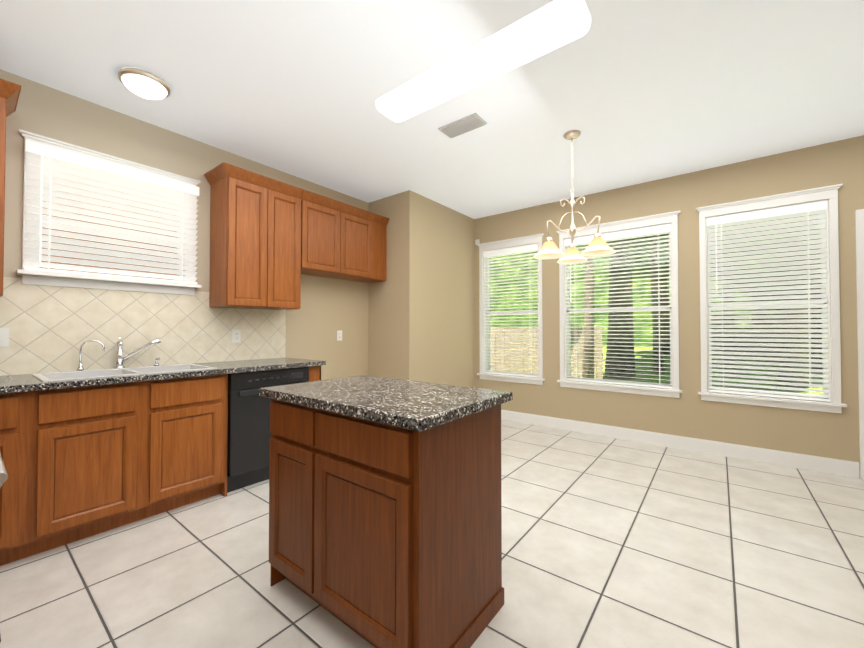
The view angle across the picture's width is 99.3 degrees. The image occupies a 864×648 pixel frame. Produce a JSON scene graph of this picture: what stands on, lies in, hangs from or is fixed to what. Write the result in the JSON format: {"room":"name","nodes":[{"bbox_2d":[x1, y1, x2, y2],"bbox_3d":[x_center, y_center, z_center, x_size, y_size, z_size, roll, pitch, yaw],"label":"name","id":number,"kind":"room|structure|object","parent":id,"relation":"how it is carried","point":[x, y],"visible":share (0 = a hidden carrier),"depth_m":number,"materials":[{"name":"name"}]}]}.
{"room":"kitchen","nodes":[
{"label":"kitchen","id":0,"kind":"room"},
{"bbox_2d":[0,419,863,647],"bbox_3d":[-0.019,1.259,0.874,5.920,0.120,7.770,-1,-1,38],"label":"floor","id":1,"kind":"structure","parent":0,"point":[608,542],"depth_m":1.82,"materials":[{"name":"tile"}]},
{"bbox_2d":[0,453,7,642],"bbox_3d":[-1.504,0.657,0.801,0.760,1.080,0.718,-1,-1,38],"label":"range","id":2,"kind":"object","parent":1,"relation":"on","point":[3,476],"visible":1,"depth_m":0.87,"materials":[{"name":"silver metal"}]},
{"bbox_2d":[24,369,147,424],"bbox_3d":[-2.056,0.403,2.192,0.438,0.192,0.439,-1,-1,38],"label":"sink","id":3,"kind":"object","parent":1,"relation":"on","point":[97,400],"depth_m":2.06,"materials":[{"name":"brown wood"}]},
{"bbox_2d":[0,358,325,392],"bbox_3d":[-1.987,0.328,2.383,0.646,0.035,2.614,-1,-1,38],"label":"countertop","id":4,"kind":"structure","parent":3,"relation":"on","point":[8,383],"depth_m":2.24,"materials":[{"name":"grey stone"}]},
{"bbox_2d":[77,337,160,370],"bbox_3d":[-2.157,0.199,2.556,0.121,0.216,0.448,-1,-1,38],"label":"faucet","id":5,"kind":"object","parent":4,"relation":"on","point":[120,358],"depth_m":2.56,"materials":[{"name":"silver metal"}]},
{"bbox_2d":[32,364,216,381],"bbox_3d":[-1.968,0.404,2.403,0.499,0.198,0.844,-1,-1,38],"label":"sink","id":6,"kind":"object","parent":4,"relation":"in","point":[120,370],"depth_m":2.40,"materials":[{"name":"white ceramic"}]},
{"bbox_2d":[132,363,227,408],"bbox_3d":[-1.783,0.409,2.542,0.438,0.192,0.449,-1,-1,38],"label":"base cabinet","id":7,"kind":"object","parent":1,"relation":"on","point":[183,390],"depth_m":2.44,"materials":[{"name":"brown wood"}]},
{"bbox_2d":[227,367,308,492],"bbox_3d":[-1.470,0.798,3.042,0.605,0.870,0.637,-1,-1,38],"label":"dishwasher","id":8,"kind":"object","parent":1,"relation":"on","point":[249,435],"visible":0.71,"depth_m":2.74,"materials":[{"name":"black metal"}]},
{"bbox_2d":[259,375,512,647],"bbox_3d":[-0.225,0.754,1.646,0.975,0.914,0.630,-1,-1,38],"label":"kitchen island","id":9,"kind":"object","parent":1,"relation":"on","point":[385,524],"visible":1,"depth_m":1.35,"materials":[{"name":"brown wood"}]},
{"bbox_2d":[259,375,512,431],"bbox_3d":[-0.225,0.315,1.653,0.975,0.037,0.630,-1,-1,38],"label":"island countertop","id":10,"kind":"structure","parent":9,"relation":"on","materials":[{"name":"stone"}]},
{"bbox_2d":[0,69,863,477],"bbox_3d":[-0.019,-0.171,0.896,5.920,2.740,7.770,-1,-1,38],"label":"wall","id":11,"kind":"structure","parent":0,"point":[414,315],"depth_m":3.73,"materials":[{"name":"beige paint"}]},
{"bbox_2d":[0,78,20,296],"bbox_3d":[-2.642,-0.733,1.791,0.362,1.152,0.817,-1,-1,38],"label":"upper cabinet","id":12,"kind":"object","parent":11,"relation":"attached to","point":[9,94],"visible":1,"depth_m":1.98,"materials":[{"name":"brown wood"}]},
{"bbox_2d":[16,129,201,294],"bbox_3d":[-2.246,-0.706,2.644,0.221,0.935,0.990,-1,-1,38],"label":"window","id":13,"kind":"structure","parent":11,"relation":"in","point":[31,277],"depth_m":2.51,"materials":[{"name":"white wood"}]},
{"bbox_2d":[23,140,198,284],"bbox_3d":[-2.182,-0.714,2.594,0.064,0.781,0.940,-1,-1,38],"label":"window blinds","id":14,"kind":"object","parent":13,"relation":"attached to","point":[59,163],"visible":0.96,"depth_m":2.52,"materials":[{"name":"white plastic"}]},
{"bbox_2d":[0,277,285,375],"bbox_3d":[-2.247,0.020,2.586,0.005,0.590,2.615,-1,-1,38],"label":"tile backsplash","id":15,"kind":"structure","parent":11,"relation":"attached to","point":[52,329],"depth_m":2.62,"materials":[{"name":"beige tile"}]},
{"bbox_2d":[0,328,8,346],"bbox_3d":[-2.571,0.079,2.156,0.011,0.114,0.116,-1,-1,38],"label":"switch plate","id":16,"kind":"object","parent":15,"relation":"attached to","point":[4,337],"visible":1,"depth_m":2.19,"materials":[{"name":"white plastic"}]},
{"bbox_2d":[232,330,240,342],"bbox_3d":[-1.726,0.106,3.240,0.008,0.114,0.070,-1,-1,38],"label":"outlet","id":17,"kind":"object","parent":15,"relation":"attached to","point":[236,335],"visible":1,"depth_m":3.24,"materials":[{"name":"white plastic"}]},
{"bbox_2d":[204,162,302,309],"bbox_3d":[-1.538,-0.691,3.205,0.362,1.102,0.694,-1,-1,38],"label":"upper cabinet","id":18,"kind":"object","parent":11,"relation":"attached to","point":[255,240],"visible":1,"depth_m":3.06,"materials":[{"name":"brown wood"}]},
{"bbox_2d":[337,330,341,340],"bbox_3d":[-1.037,0.130,4.123,0.008,0.114,0.070,-1,-1,38],"label":"outlet","id":19,"kind":"object","parent":11,"relation":"attached to","point":[339,335],"visible":1,"depth_m":4.12,"materials":[{"name":"white plastic"}]},
{"bbox_2d":[301,189,389,282],"bbox_3d":[-0.978,-0.870,3.925,0.362,0.722,1.119,-1,-1,38],"label":"upper cabinet","id":20,"kind":"object","parent":11,"relation":"attached to","point":[341,240],"visible":0.96,"depth_m":3.75,"materials":[{"name":"brown wood"}]},
{"bbox_2d":[477,233,544,384],"bbox_3d":[1.044,-0.176,4.851,0.940,1.865,0.181,-1,-1,38],"label":"window","id":21,"kind":"structure","parent":11,"relation":"in","point":[512,243],"depth_m":4.91,"materials":[{"name":"white"}]},
{"bbox_2d":[484,244,537,377],"bbox_3d":[1.031,-0.163,4.834,0.770,1.669,0.064,-1,-1,38],"label":"window blinds","id":22,"kind":"object","parent":21,"relation":"attached to","point":[513,251],"visible":0.88,"depth_m":4.81,"materials":[{"name":"white plastic"}]},
{"bbox_2d":[556,211,681,397],"bbox_3d":[2.031,-0.189,4.080,1.235,1.865,0.181,-1,-1,38],"label":"window","id":23,"kind":"structure","parent":11,"relation":"in","point":[671,218],"depth_m":3.99,"materials":[{"name":"white"}]},
{"bbox_2d":[565,224,671,388],"bbox_3d":[2.018,-0.175,4.063,1.065,1.669,0.064,-1,-1,38],"label":"window blinds","id":24,"kind":"object","parent":23,"relation":"attached to","point":[641,232],"visible":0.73,"depth_m":4.00,"materials":[{"name":"white plastic"}]},
{"bbox_2d":[501,410,859,478],"bbox_3d":[1.996,1.185,4.020,3.565,0.127,0.014,-1,-1,38],"label":"baseboard","id":25,"kind":"structure","parent":11,"relation":"attached to","point":[845,468],"depth_m":3.55,"materials":[{"name":"white wood"}]},
{"bbox_2d":[696,184,846,412],"bbox_3d":[2.999,-0.201,3.325,0.970,1.865,0.181,-1,-1,38],"label":"window","id":26,"kind":"structure","parent":11,"relation":"in","point":[834,404],"depth_m":3.18,"materials":[{"name":"white"}]},
{"bbox_2d":[707,201,828,401],"bbox_3d":[2.986,-0.187,3.308,0.800,1.669,0.064,-1,-1,38],"label":"window blinds","id":27,"kind":"object","parent":26,"relation":"attached to","point":[805,211],"visible":1,"depth_m":3.28,"materials":[{"name":"white plastic"}]},
{"bbox_2d":[855,209,863,479],"bbox_3d":[3.830,0.153,2.600,1.085,2.145,0.020,-1,-1,38],"label":"door frame","id":28,"kind":"structure","parent":11,"relation":"attached to","point":[859,221],"depth_m":2.92,"materials":[{"name":"white wood"}]},
{"bbox_2d":[0,0,863,218],"bbox_3d":[-0.019,-1.641,0.920,6.520,0.200,8.370,-1,-1,38],"label":"ceiling","id":29,"kind":"structure","parent":0,"point":[634,92],"depth_m":2.32,"materials":[{"name":"white paint"}]},
{"bbox_2d":[118,67,170,99],"bbox_3d":[-1.795,-1.476,2.298,0.260,0.084,0.260,-1,-1,38],"label":"dome ceiling light","id":30,"kind":"object","parent":29,"relation":"attached to","point":[144,84],"visible":0.98,"depth_m":2.24,"materials":[{"name":"white glass"}]},
{"bbox_2d":[438,112,486,137],"bbox_3d":[0.231,-1.502,2.797,0.340,0.017,0.170,-1,-1,38],"label":"ceiling vent","id":31,"kind":"object","parent":29,"relation":"in","point":[468,123],"visible":1,"depth_m":2.78,"materials":[{"name":"grey metal"}]},
{"bbox_2d":[376,0,590,122],"bbox_3d":[0.207,-1.490,2.181,1.360,0.061,0.250,-1,-1,38],"label":"fluorescent ceiling light","id":32,"kind":"object","parent":29,"relation":"attached to","point":[551,26],"visible":1,"depth_m":2.03,"materials":[{"name":"white plastic"}]},
{"bbox_2d":[533,130,615,263],"bbox_3d":[1.151,-1.019,2.910,0.573,0.980,0.583,-1,-1,38],"label":"chandelier","id":33,"kind":"object","parent":29,"relation":"hanging from","point":[597,246],"visible":1,"depth_m":2.88,"materials":[{"name":"beige glass"}]},
{"label":"outside","id":34,"kind":"structure","parent":0,"visible":0},
{"bbox_2d":[596,346,822,394],"bbox_3d":[17.517,1.858,11.629,100.000,0.320,100.000,-1,-1,38],"label":"lawn","id":35,"kind":"structure","parent":34,"point":[651,379],"depth_m":12.61,"materials":[{"name":"green plant"}]},
{"bbox_2d":[40,181,176,279],"bbox_3d":[-8.497,-0.636,6.603,0.420,4.550,12.000,-1,-1,38],"label":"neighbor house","id":36,"kind":"structure","parent":35,"relation":"on","point":[108,243],"depth_m":8.07,"materials":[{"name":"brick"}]},
{"bbox_2d":[43,167,810,347],"bbox_3d":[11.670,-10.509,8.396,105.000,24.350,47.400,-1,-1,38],"label":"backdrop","id":37,"kind":"object","parent":35,"relation":"on","point":[605,317],"depth_m":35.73,"materials":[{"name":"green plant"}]},
{"bbox_2d":[490,326,809,378],"bbox_3d":[11.040,0.939,13.909,25.000,1.630,16.436,-1,-1,38],"label":"fence","id":38,"kind":"object","parent":35,"relation":"on","point":[505,359],"depth_m":10.23,"materials":[{"name":"brown wood"}]},
{"bbox_2d":[582,214,821,387],"bbox_3d":[12.170,-6.442,15.533,15.176,16.567,27.076,-1,-1,38],"label":"trees","id":39,"kind":"object","parent":35,"relation":"on","point":[631,357],"depth_m":11.68,"materials":[{"name":"green plant"}]}
]}

